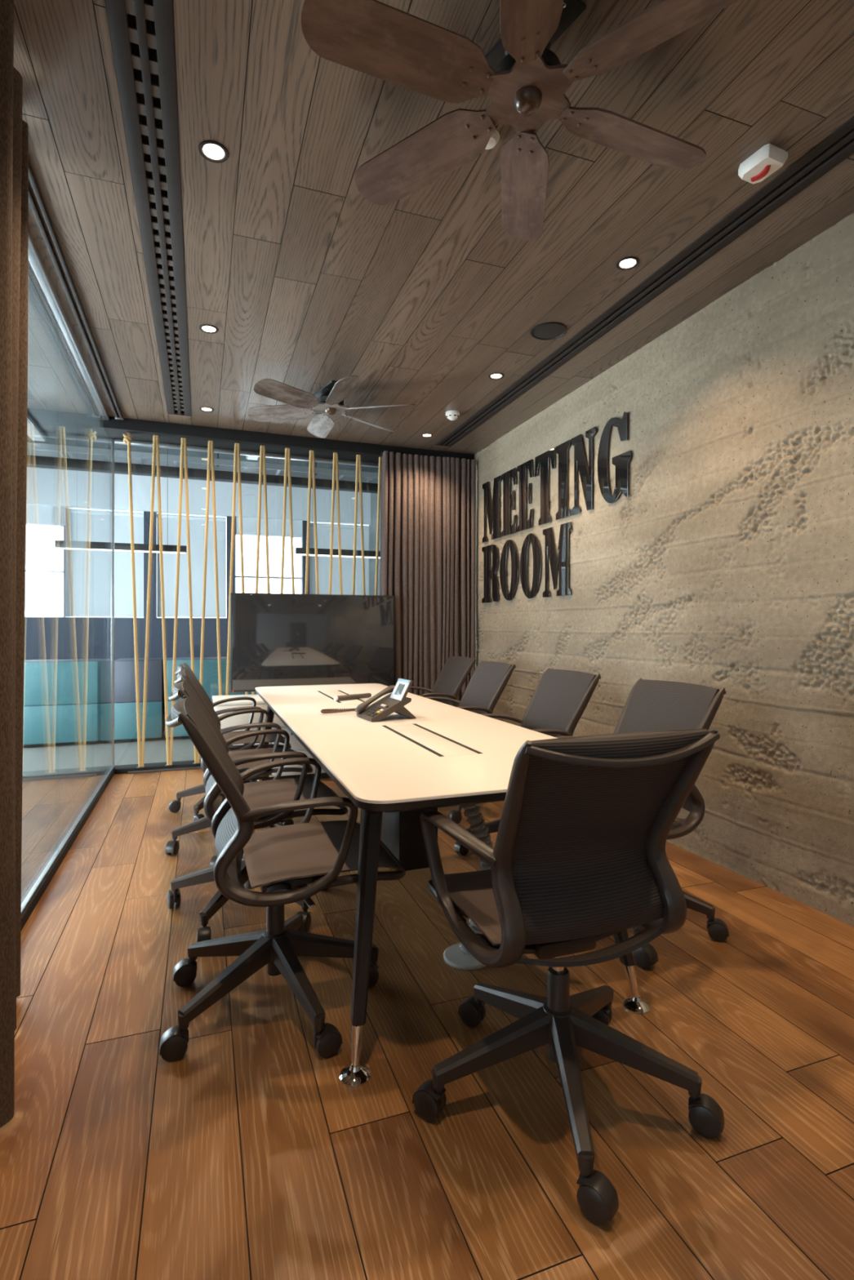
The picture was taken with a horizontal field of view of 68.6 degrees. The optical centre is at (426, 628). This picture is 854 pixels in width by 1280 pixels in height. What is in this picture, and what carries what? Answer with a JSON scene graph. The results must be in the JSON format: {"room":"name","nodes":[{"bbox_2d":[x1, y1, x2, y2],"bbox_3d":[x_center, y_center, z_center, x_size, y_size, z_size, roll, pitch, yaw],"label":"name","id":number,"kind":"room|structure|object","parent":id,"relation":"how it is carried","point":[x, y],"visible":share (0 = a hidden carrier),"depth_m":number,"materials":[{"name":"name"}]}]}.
{"room":"conference room","nodes":[
{"label":"conference room","id":0,"kind":"room"},
{"bbox_2d":[27,275,86,395],"bbox_3d":[-2.516,-1.905,1.600,2.155,0.150,6.320,0,0,-20],"label":"ceiling","id":1,"kind":"structure","parent":0,"point":[50,368],"depth_m":4.23,"materials":[{"name":"concrete"}]},
{"bbox_2d":[24,466,370,660],"bbox_3d":[-2.935,-0.560,8.562,6.100,3.360,0.300,0,0,-20],"label":"wall","id":2,"kind":"structure","parent":0,"point":[51,493],"depth_m":8.22,"materials":[{"name":"white paint"}]},
{"bbox_2d":[24,524,63,617],"bbox_3d":[-5.208,-0.725,7.762,1.280,1.150,0.060,0,0,-20],"label":"window","id":3,"kind":"structure","parent":2,"relation":"in","point":[44,563],"depth_m":7.91,"materials":[{"name":"glass"}]},
{"bbox_2d":[70,508,143,617],"bbox_3d":[-4.130,-0.843,8.104,0.850,1.375,0.060,0,0,-20],"label":"window","id":4,"kind":"structure","parent":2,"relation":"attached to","point":[83,563],"depth_m":8.06,"materials":[{"name":"white glass"}]},
{"bbox_2d":[156,513,219,617],"bbox_3d":[-3.190,-0.845,8.512,0.885,1.390,0.020,0,0,-20],"label":"window","id":5,"kind":"structure","parent":2,"relation":"in","point":[162,513],"depth_m":8.46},
{"bbox_2d":[156,513,226,617],"bbox_3d":[-3.168,-0.843,8.451,0.875,1.375,0.060,0,0,-20],"label":"roller blind","id":6,"kind":"object","parent":5,"relation":"attached to","point":[169,522],"visible":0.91,"depth_m":8.45,"materials":[{"name":"white fabric"}]},
{"bbox_2d":[235,535,302,594],"bbox_3d":[-2.231,-0.725,8.838,0.910,1.150,0.060,0,0,-20],"label":"window","id":7,"kind":"structure","parent":2,"relation":"in","point":[250,543],"depth_m":8.85,"materials":[{"name":"glass"}]},
{"bbox_2d":[309,522,368,595],"bbox_3d":[-1.252,-0.843,9.144,0.930,1.375,0.060,0,0,-20],"label":"roller blind","id":8,"kind":"object","parent":2,"relation":"attached to","point":[323,530],"visible":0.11,"depth_m":9.13,"materials":[{"name":"white fabric"}]},
{"bbox_2d":[26,388,378,472],"bbox_3d":[-2.360,-2.305,6.973,6.100,0.150,3.680,0,0,-20],"label":"ceiling","id":9,"kind":"structure","parent":0,"point":[64,419],"depth_m":6.90,"materials":[{"name":"concrete"}]},
{"bbox_2d":[26,413,46,441],"bbox_3d":[-4.229,-2.189,6.553,0.150,0.062,1.400,0,0,-20],"label":"ceiling light","id":10,"kind":"object","parent":9,"relation":"attached to","point":[34,433],"visible":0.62,"depth_m":6.90,"materials":[{"name":"white plastic"}]},
{"bbox_2d":[54,540,97,550],"bbox_3d":[-3.760,-0.893,6.722,0.393,0.093,0.070,0,0,-20],"label":"pendant light","id":11,"kind":"object","parent":9,"relation":"hanging from","point":[90,545],"depth_m":6.69,"materials":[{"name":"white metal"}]},
{"bbox_2d":[114,542,186,554],"bbox_3d":[-3.067,-0.893,6.973,0.730,0.093,0.070,0,0,-20],"label":"pendant light","id":12,"kind":"object","parent":9,"relation":"hanging from","point":[122,547],"depth_m":6.93,"materials":[{"name":"black metal"}]},
{"bbox_2d":[56,546,185,554],"bbox_3d":[-3.335,-0.859,6.876,1.280,0.012,0.060,0,0,-20],"label":"diffuser","id":13,"kind":"object","parent":12,"relation":"attached to","point":[116,548],"depth_m":6.89,"materials":[{"name":"white plastic"}]},
{"bbox_2d":[26,442,381,484],"bbox_3d":[-2.634,-2.105,7.658,5.950,0.250,0.295,0,0,-20],"label":"cable tray","id":14,"kind":"object","parent":9,"relation":"hanging from","point":[33,448],"visible":0.5,"depth_m":7.57,"materials":[{"name":"metal"}]},
{"bbox_2d":[245,455,258,460],"bbox_3d":[-2.000,-2.189,7.358,0.150,0.062,1.400,0,0,-20],"label":"ceiling light","id":15,"kind":"object","parent":9,"relation":"attached to","point":[248,457],"visible":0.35,"depth_m":7.92,"materials":[{"name":"white plastic"}]},
{"bbox_2d":[295,475,380,558],"bbox_3d":[-0.928,-1.556,7.746,1.380,1.337,0.070,0,0,-20],"label":"pendant light","id":16,"kind":"object","parent":9,"relation":"hanging from","point":[299,551],"visible":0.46,"depth_m":7.63,"materials":[{"name":"black metal"}]},
{"bbox_2d":[296,553,380,558],"bbox_3d":[-0.928,-0.894,7.746,1.360,0.012,0.060,0,0,-20],"label":"diffuser","id":17,"kind":"object","parent":16,"relation":"attached to","point":[346,555],"depth_m":7.69,"materials":[{"name":"white plastic"}]},
{"bbox_2d":[108,416,474,774],"bbox_3d":[-1.039,-0.230,5.281,2.985,2.699,0.360,0,0,-20],"label":"partition frame","id":18,"kind":"structure","parent":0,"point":[142,432],"depth_m":5.00,"materials":[{"name":"black metal"}]},
{"bbox_2d":[122,432,381,767],"bbox_3d":[-1.365,-0.203,5.127,2.021,2.563,0.175,0,0,-20],"label":"rope","id":19,"kind":"object","parent":18,"relation":"hanging from","point":[127,438],"visible":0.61,"depth_m":4.99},
{"bbox_2d":[379,450,475,705],"bbox_3d":[0.025,-0.191,5.392,0.887,2.598,0.117,0,0,-20],"label":"curtain","id":20,"kind":"object","parent":18,"relation":"hanging from","point":[428,504],"visible":0.73,"depth_m":5.37,"materials":[{"name":"brown fabric"}]},
{"bbox_2d":[0,730,853,1279],"bbox_3d":[-1.286,1.180,4.001,6.100,0.120,10.000,0,0,-20],"label":"floor","id":21,"kind":"structure","parent":0,"point":[246,1155],"depth_m":1.50,"materials":[{"name":"brown wood"}]},
{"bbox_2d":[21,229,115,929],"bbox_3d":[-1.400,-0.229,1.940,0.065,2.697,6.200,0,0,-20],"label":"window","id":22,"kind":"structure","parent":21,"relation":"on","point":[37,884],"depth_m":4.16,"materials":[{"name":"metal"}]},
{"bbox_2d":[22,658,117,747],"bbox_3d":[-3.539,0.715,6.217,0.784,0.810,0.500,0,0,-20],"label":"wall panel","id":23,"kind":"object","parent":21,"relation":"on","point":[60,695],"visible":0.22,"depth_m":5.97,"materials":[{"name":"teal"}]},
{"bbox_2d":[114,657,164,742],"bbox_3d":[-2.946,0.715,6.432,0.444,0.810,0.500,0,0,-20],"label":"wall panel","id":24,"kind":"object","parent":21,"relation":"on","point":[125,700],"visible":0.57,"depth_m":6.20,"materials":[{"name":"teal laminate"}]},
{"bbox_2d":[164,657,257,739],"bbox_3d":[-2.264,0.715,6.678,0.954,0.810,0.500,0,0,-20],"label":"base cabinet","id":25,"kind":"object","parent":21,"relation":"on","point":[210,677],"visible":0.19,"depth_m":6.42,"materials":[{"name":"teal laminate"}]},
{"bbox_2d":[168,662,291,821],"bbox_3d":[-1.220,0.665,3.875,0.730,0.909,0.682,0,0,-20],"label":"office chair","id":26,"kind":"object","parent":21,"relation":"on","point":[174,806],"visible":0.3,"depth_m":3.82,"materials":[{"name":"grey plastic"}]},
{"bbox_2d":[164,668,312,866],"bbox_3d":[-0.963,0.665,3.226,0.709,0.907,0.699,0,0,-20],"label":"office chair","id":27,"kind":"object","parent":21,"relation":"on","point":[172,846],"visible":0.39,"depth_m":3.13,"materials":[{"name":"grey plastic"}]},
{"bbox_2d":[166,679,347,942],"bbox_3d":[-0.688,0.665,2.533,0.687,0.909,0.643,0,0,-20],"label":"office chair","id":28,"kind":"object","parent":21,"relation":"on","point":[257,794],"visible":0.61,"depth_m":2.48,"materials":[{"name":"grey plastic"}]},
{"bbox_2d":[212,693,330,781],"bbox_3d":[-1.018,0.818,4.803,1.180,0.605,0.485,0,0,-20],"label":"sideboard","id":29,"kind":"object","parent":21,"relation":"on","point":[240,719],"visible":0.09,"depth_m":4.52,"materials":[{"name":"white laminate"}]},
{"bbox_2d":[230,592,394,692],"bbox_3d":[-0.880,0.120,4.966,1.296,0.790,0.220,0,0,-20],"label":"television","id":30,"kind":"object","parent":29,"relation":"on","point":[277,639],"visible":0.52,"depth_m":4.93,"materials":[{"name":"black glass"}]},
{"bbox_2d":[158,695,405,1062],"bbox_3d":[-0.426,0.665,1.896,0.675,0.909,0.619,0,0,-17],"label":"office chair","id":31,"kind":"object","parent":21,"relation":"on","point":[291,864],"visible":0.94,"depth_m":1.80,"materials":[{"name":"grey plastic"}]},
{"bbox_2d":[409,655,475,706],"bbox_3d":[0.001,0.665,4.672,0.680,0.909,0.703,0,0,-20],"label":"office chair","id":32,"kind":"object","parent":21,"relation":"on","point":[455,670],"visible":0.21,"depth_m":4.72,"materials":[{"name":"brown leather"}]},
{"bbox_2d":[255,683,650,1087],"bbox_3d":[-0.255,0.760,3.031,0.932,0.721,3.065,0,0,-20],"label":"meeting table","id":33,"kind":"object","parent":21,"relation":"on","point":[396,768],"visible":0.79,"depth_m":1.98,"materials":[{"name":"white laminate"}]},
{"bbox_2d":[333,693,371,701],"bbox_3d":[-0.417,0.384,3.539,0.029,0.029,0.256,0,0,44],"label":"marker pen","id":34,"kind":"object","parent":33,"relation":"on","point":[353,696],"visible":1,"depth_m":3.52,"materials":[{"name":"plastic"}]},
{"bbox_2d":[320,678,416,721],"bbox_3d":[-0.277,0.313,2.865,0.353,0.171,0.363,0,0,-25],"label":"desk phone","id":35,"kind":"object","parent":33,"relation":"on","point":[395,701],"visible":1,"depth_m":2.80,"materials":[{"name":"black plastic"}]},
{"bbox_2d":[443,803,493,969],"bbox_3d":[0.143,0.776,2.139,0.173,0.687,0.171,0,0,24],"label":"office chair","id":36,"kind":"object","parent":21,"relation":"on","point":[457,956],"visible":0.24,"depth_m":2.12,"materials":[{"name":"grey plastic"}]},
{"bbox_2d":[425,660,515,823],"bbox_3d":[0.175,0.665,3.926,0.680,0.909,0.631,0,0,-20],"label":"office chair","id":37,"kind":"object","parent":21,"relation":"on","point":[489,679],"visible":0.27,"depth_m":3.94,"materials":[{"name":"grey plastic"}]},
{"bbox_2d":[453,668,600,855],"bbox_3d":[0.472,0.665,3.102,0.697,0.906,0.690,0,0,-20],"label":"office chair","id":38,"kind":"object","parent":21,"relation":"on","point":[560,698],"visible":0.23,"depth_m":3.11,"materials":[{"name":"grey plastic"}]},
{"bbox_2d":[412,727,724,1226],"bbox_3d":[0.293,0.665,1.539,0.656,0.909,0.698,0,0,-32],"label":"office chair","id":39,"kind":"object","parent":21,"relation":"on","point":[578,859],"visible":1,"depth_m":1.39,"materials":[{"name":"grey plastic"}]},
{"bbox_2d":[554,678,728,968],"bbox_3d":[0.726,0.665,2.388,0.678,0.909,0.664,0,0,-20],"label":"office chair","id":40,"kind":"object","parent":21,"relation":"on","point":[651,705],"visible":0.25,"depth_m":2.34,"materials":[{"name":"grey plastic"}]},
{"bbox_2d":[13,0,853,454],"bbox_3d":[-0.019,-1.647,2.502,3.155,0.160,6.320,0,0,-20],"label":"ceiling","id":41,"kind":"structure","parent":0,"point":[306,282],"depth_m":2.36,"materials":[{"name":"brown wood"}]},
{"bbox_2d":[28,160,123,420],"bbox_3d":[-1.261,-1.554,1.836,0.055,0.026,5.910,0,0,-20],"label":"track","id":42,"kind":"object","parent":41,"relation":"attached to","point":[31,176],"visible":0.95,"depth_m":2.78,"materials":[{"name":"metal"}]},
{"bbox_2d":[0,0,28,1128],"bbox_3d":[-0.948,-0.218,1.201,0.222,2.652,1.742,0,0,-21],"label":"curtain","id":43,"kind":"object","parent":42,"relation":"hanging from","point":[14,131],"visible":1,"depth_m":1.42,"materials":[{"name":"fabric"}]},
{"bbox_2d":[105,0,191,416],"bbox_3d":[-0.837,-1.595,1.888,0.158,0.064,5.720,0,0,-20],"label":"ceiling vent","id":44,"kind":"object","parent":41,"relation":"in","point":[142,36],"visible":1,"depth_m":2.09,"materials":[{"name":"grey metal"}]},
{"bbox_2d":[199,406,213,412],"bbox_3d":[-1.570,-1.569,4.462,0.096,0.013,0.096,0,0,-20],"label":"recessed light","id":45,"kind":"object","parent":41,"relation":"in","point":[202,408],"visible":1,"depth_m":4.46,"materials":[{"name":"white plastic"}]},
{"bbox_2d":[199,324,218,333],"bbox_3d":[-1.138,-1.569,3.268,0.096,0.013,0.096,0,0,-20],"label":"recessed light","id":46,"kind":"object","parent":41,"relation":"in","point":[206,328],"visible":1,"depth_m":3.26,"materials":[{"name":"white plastic"}]},
{"bbox_2d":[198,140,228,163],"bbox_3d":[-0.700,-1.569,2.054,0.096,0.013,0.096,0,0,-20],"label":"recessed light","id":47,"kind":"object","parent":41,"relation":"in","point":[212,151],"visible":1,"depth_m":2.05,"materials":[{"name":"white plastic"}]},
{"bbox_2d":[247,375,416,438],"bbox_3d":[-0.633,-1.484,4.099,1.015,0.165,1.150,0,0,-20],"label":"ceiling fan","id":48,"kind":"object","parent":41,"relation":"hanging from","point":[300,404],"visible":1,"depth_m":4.05,"materials":[{"name":"brown wood"}]},
{"bbox_2d":[421,433,432,437],"bbox_3d":[0.000,-1.569,5.061,0.096,0.013,0.096,0,0,-20],"label":"recessed light","id":49,"kind":"object","parent":41,"relation":"in","point":[425,435],"visible":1,"depth_m":5.06,"materials":[{"name":"white plastic"}]},
{"bbox_2d":[445,410,459,420],"bbox_3d":[0.185,-1.540,4.536,0.104,0.055,0.104,0,0,-20],"label":"smoke detector","id":50,"kind":"object","parent":41,"relation":"attached to","point":[451,415],"visible":1,"depth_m":4.50,"materials":[{"name":"white plastic"}]},
{"bbox_2d":[484,129,499,149],"bbox_3d":[0.194,-1.555,1.994,0.076,0.024,0.076,0,0,-20],"label":"ceiling sensor","id":51,"kind":"object","parent":41,"relation":"attached to","point":[495,138],"visible":0.45,"depth_m":1.99,"materials":[{"name":"white plastic"}]},
{"bbox_2d":[488,373,503,379],"bbox_3d":[0.428,-1.569,3.876,0.096,0.013,0.096,0,0,-20],"label":"recessed light","id":52,"kind":"object","parent":41,"relation":"in","point":[493,375],"visible":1,"depth_m":3.87,"materials":[{"name":"white plastic"}]},
{"bbox_2d":[300,0,738,239],"bbox_3d":[0.267,-1.470,1.659,1.198,0.195,1.085,0,0,-20],"label":"ceiling fan","id":53,"kind":"object","parent":41,"relation":"hanging from","point":[526,82],"visible":1,"depth_m":1.60,"materials":[{"name":"brown wood"}]},
{"bbox_2d":[530,322,566,340],"bbox_3d":[0.639,-1.565,3.291,0.188,0.012,0.188,0,0,-20],"label":"ceiling speaker","id":54,"kind":"object","parent":41,"relation":"attached to","point":[546,331],"visible":1,"depth_m":3.28,"materials":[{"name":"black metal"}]},
{"bbox_2d":[616,256,639,270],"bbox_3d":[0.860,-1.569,2.682,0.096,0.013,0.096,0,0,-20],"label":"recessed light","id":55,"kind":"object","parent":41,"relation":"in","point":[629,262],"visible":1,"depth_m":2.68,"materials":[{"name":"white plastic"}]},
{"bbox_2d":[435,115,853,446],"bbox_3d":[1.120,-1.595,2.630,0.142,0.064,5.785,0,0,-20],"label":"ceiling vent","id":56,"kind":"object","parent":41,"relation":"in","point":[837,146],"visible":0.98,"depth_m":2.63,"materials":[{"name":"black metal"}]},
{"bbox_2d":[737,143,787,184],"bbox_3d":[1.120,-1.543,2.095,0.104,0.047,0.124,0,0,-24],"label":"beacon","id":57,"kind":"object","parent":41,"relation":"attached to","point":[769,158],"visible":1,"depth_m":2.07,"materials":[{"name":"white plastic"}]},
{"bbox_2d":[368,212,853,926],"bbox_3d":[0.833,-0.560,4.660,0.126,3.360,9.800,0,0,-20],"label":"wall","id":58,"kind":"structure","parent":0,"point":[726,562],"depth_m":2.88,"materials":[{"name":"concrete"}]},
{"bbox_2d":[26,454,377,493],"bbox_3d":[-2.769,-1.960,7.957,6.000,0.120,0.150,0,0,-20],"label":"trim","id":59,"kind":"structure","parent":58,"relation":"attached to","point":[35,461],"depth_m":7.85,"materials":[{"name":"black metal"}]},
{"bbox_2d":[481,544,499,603],"bbox_3d":[0.534,-0.467,5.281,0.008,0.483,0.326,0,0,-20],"label":"letter","id":60,"kind":"object","parent":58,"relation":"attached to","point":[488,573],"depth_m":5.29,"materials":[{"name":"black plastic"}]},
{"bbox_2d":[482,475,501,542],"bbox_3d":[0.542,-1.000,5.261,0.008,0.504,0.348,0,0,-20],"label":"letter","id":61,"kind":"object","parent":58,"relation":"attached to","point":[494,508],"depth_m":5.21,"materials":[{"name":"black plastic"}]},
{"bbox_2d":[499,539,518,600],"bbox_3d":[0.650,-0.467,4.963,0.008,0.483,0.313,0,0,-20],"label":"letter","id":62,"kind":"object","parent":58,"relation":"attached to","point":[514,558],"depth_m":4.94,"materials":[{"name":"black plastic"}]},
{"bbox_2d":[501,467,517,537],"bbox_3d":[0.651,-1.000,4.959,0.008,0.504,0.255,0,0,-20],"label":"letter","id":63,"kind":"object","parent":58,"relation":"attached to","point":[508,501],"depth_m":4.96,"materials":[{"name":"black plastic"}]},
{"bbox_2d":[517,458,533,532],"bbox_3d":[0.740,-1.000,4.712,0.008,0.504,0.240,0,0,-20],"label":"letter","id":64,"kind":"object","parent":58,"relation":"attached to","point":[524,495],"depth_m":4.72,"materials":[{"name":"black plastic"}]},
{"bbox_2d":[520,533,541,598],"bbox_3d":[0.766,-0.467,4.640,0.008,0.483,0.313,0,0,-20],"label":"letter","id":65,"kind":"object","parent":58,"relation":"attached to","point":[535,543],"depth_m":4.61,"materials":[{"name":"black plastic"}]},
{"bbox_2d":[534,447,555,525],"bbox_3d":[0.836,-1.000,4.446,0.008,0.504,0.275,0,0,-20],"label":"letter","id":66,"kind":"object","parent":58,"relation":"attached to","point":[544,459],"depth_m":4.44,"materials":[{"name":"black plastic"}]},
{"bbox_2d":[542,521,571,597],"bbox_3d":[0.889,-0.467,4.300,0.008,0.483,0.358,0,0,-20],"label":"letter","id":67,"kind":"object","parent":58,"relation":"attached to","point":[561,560],"depth_m":4.25,"materials":[{"name":"black plastic"}]},
{"bbox_2d":[555,439,570,519],"bbox_3d":[0.918,-1.000,4.221,0.008,0.504,0.175,0,0,-20],"label":"letter","id":68,"kind":"object","parent":58,"relation":"attached to","point":[562,450],"depth_m":4.21,"materials":[{"name":"black plastic"}]},
{"bbox_2d":[571,426,596,515],"bbox_3d":[0.998,-1.000,3.997,0.008,0.504,0.270,0,0,-20],"label":"letter","id":69,"kind":"object","parent":58,"relation":"attached to","point":[580,460],"depth_m":3.99,"materials":[{"name":"black plastic"}]},
{"bbox_2d":[597,411,631,502],"bbox_3d":[1.105,-1.000,3.703,0.008,0.504,0.315,0,0,-20],"label":"letter","id":70,"kind":"object","parent":58,"relation":"attached to","point":[621,461],"depth_m":3.69,"materials":[{"name":"black plastic"}]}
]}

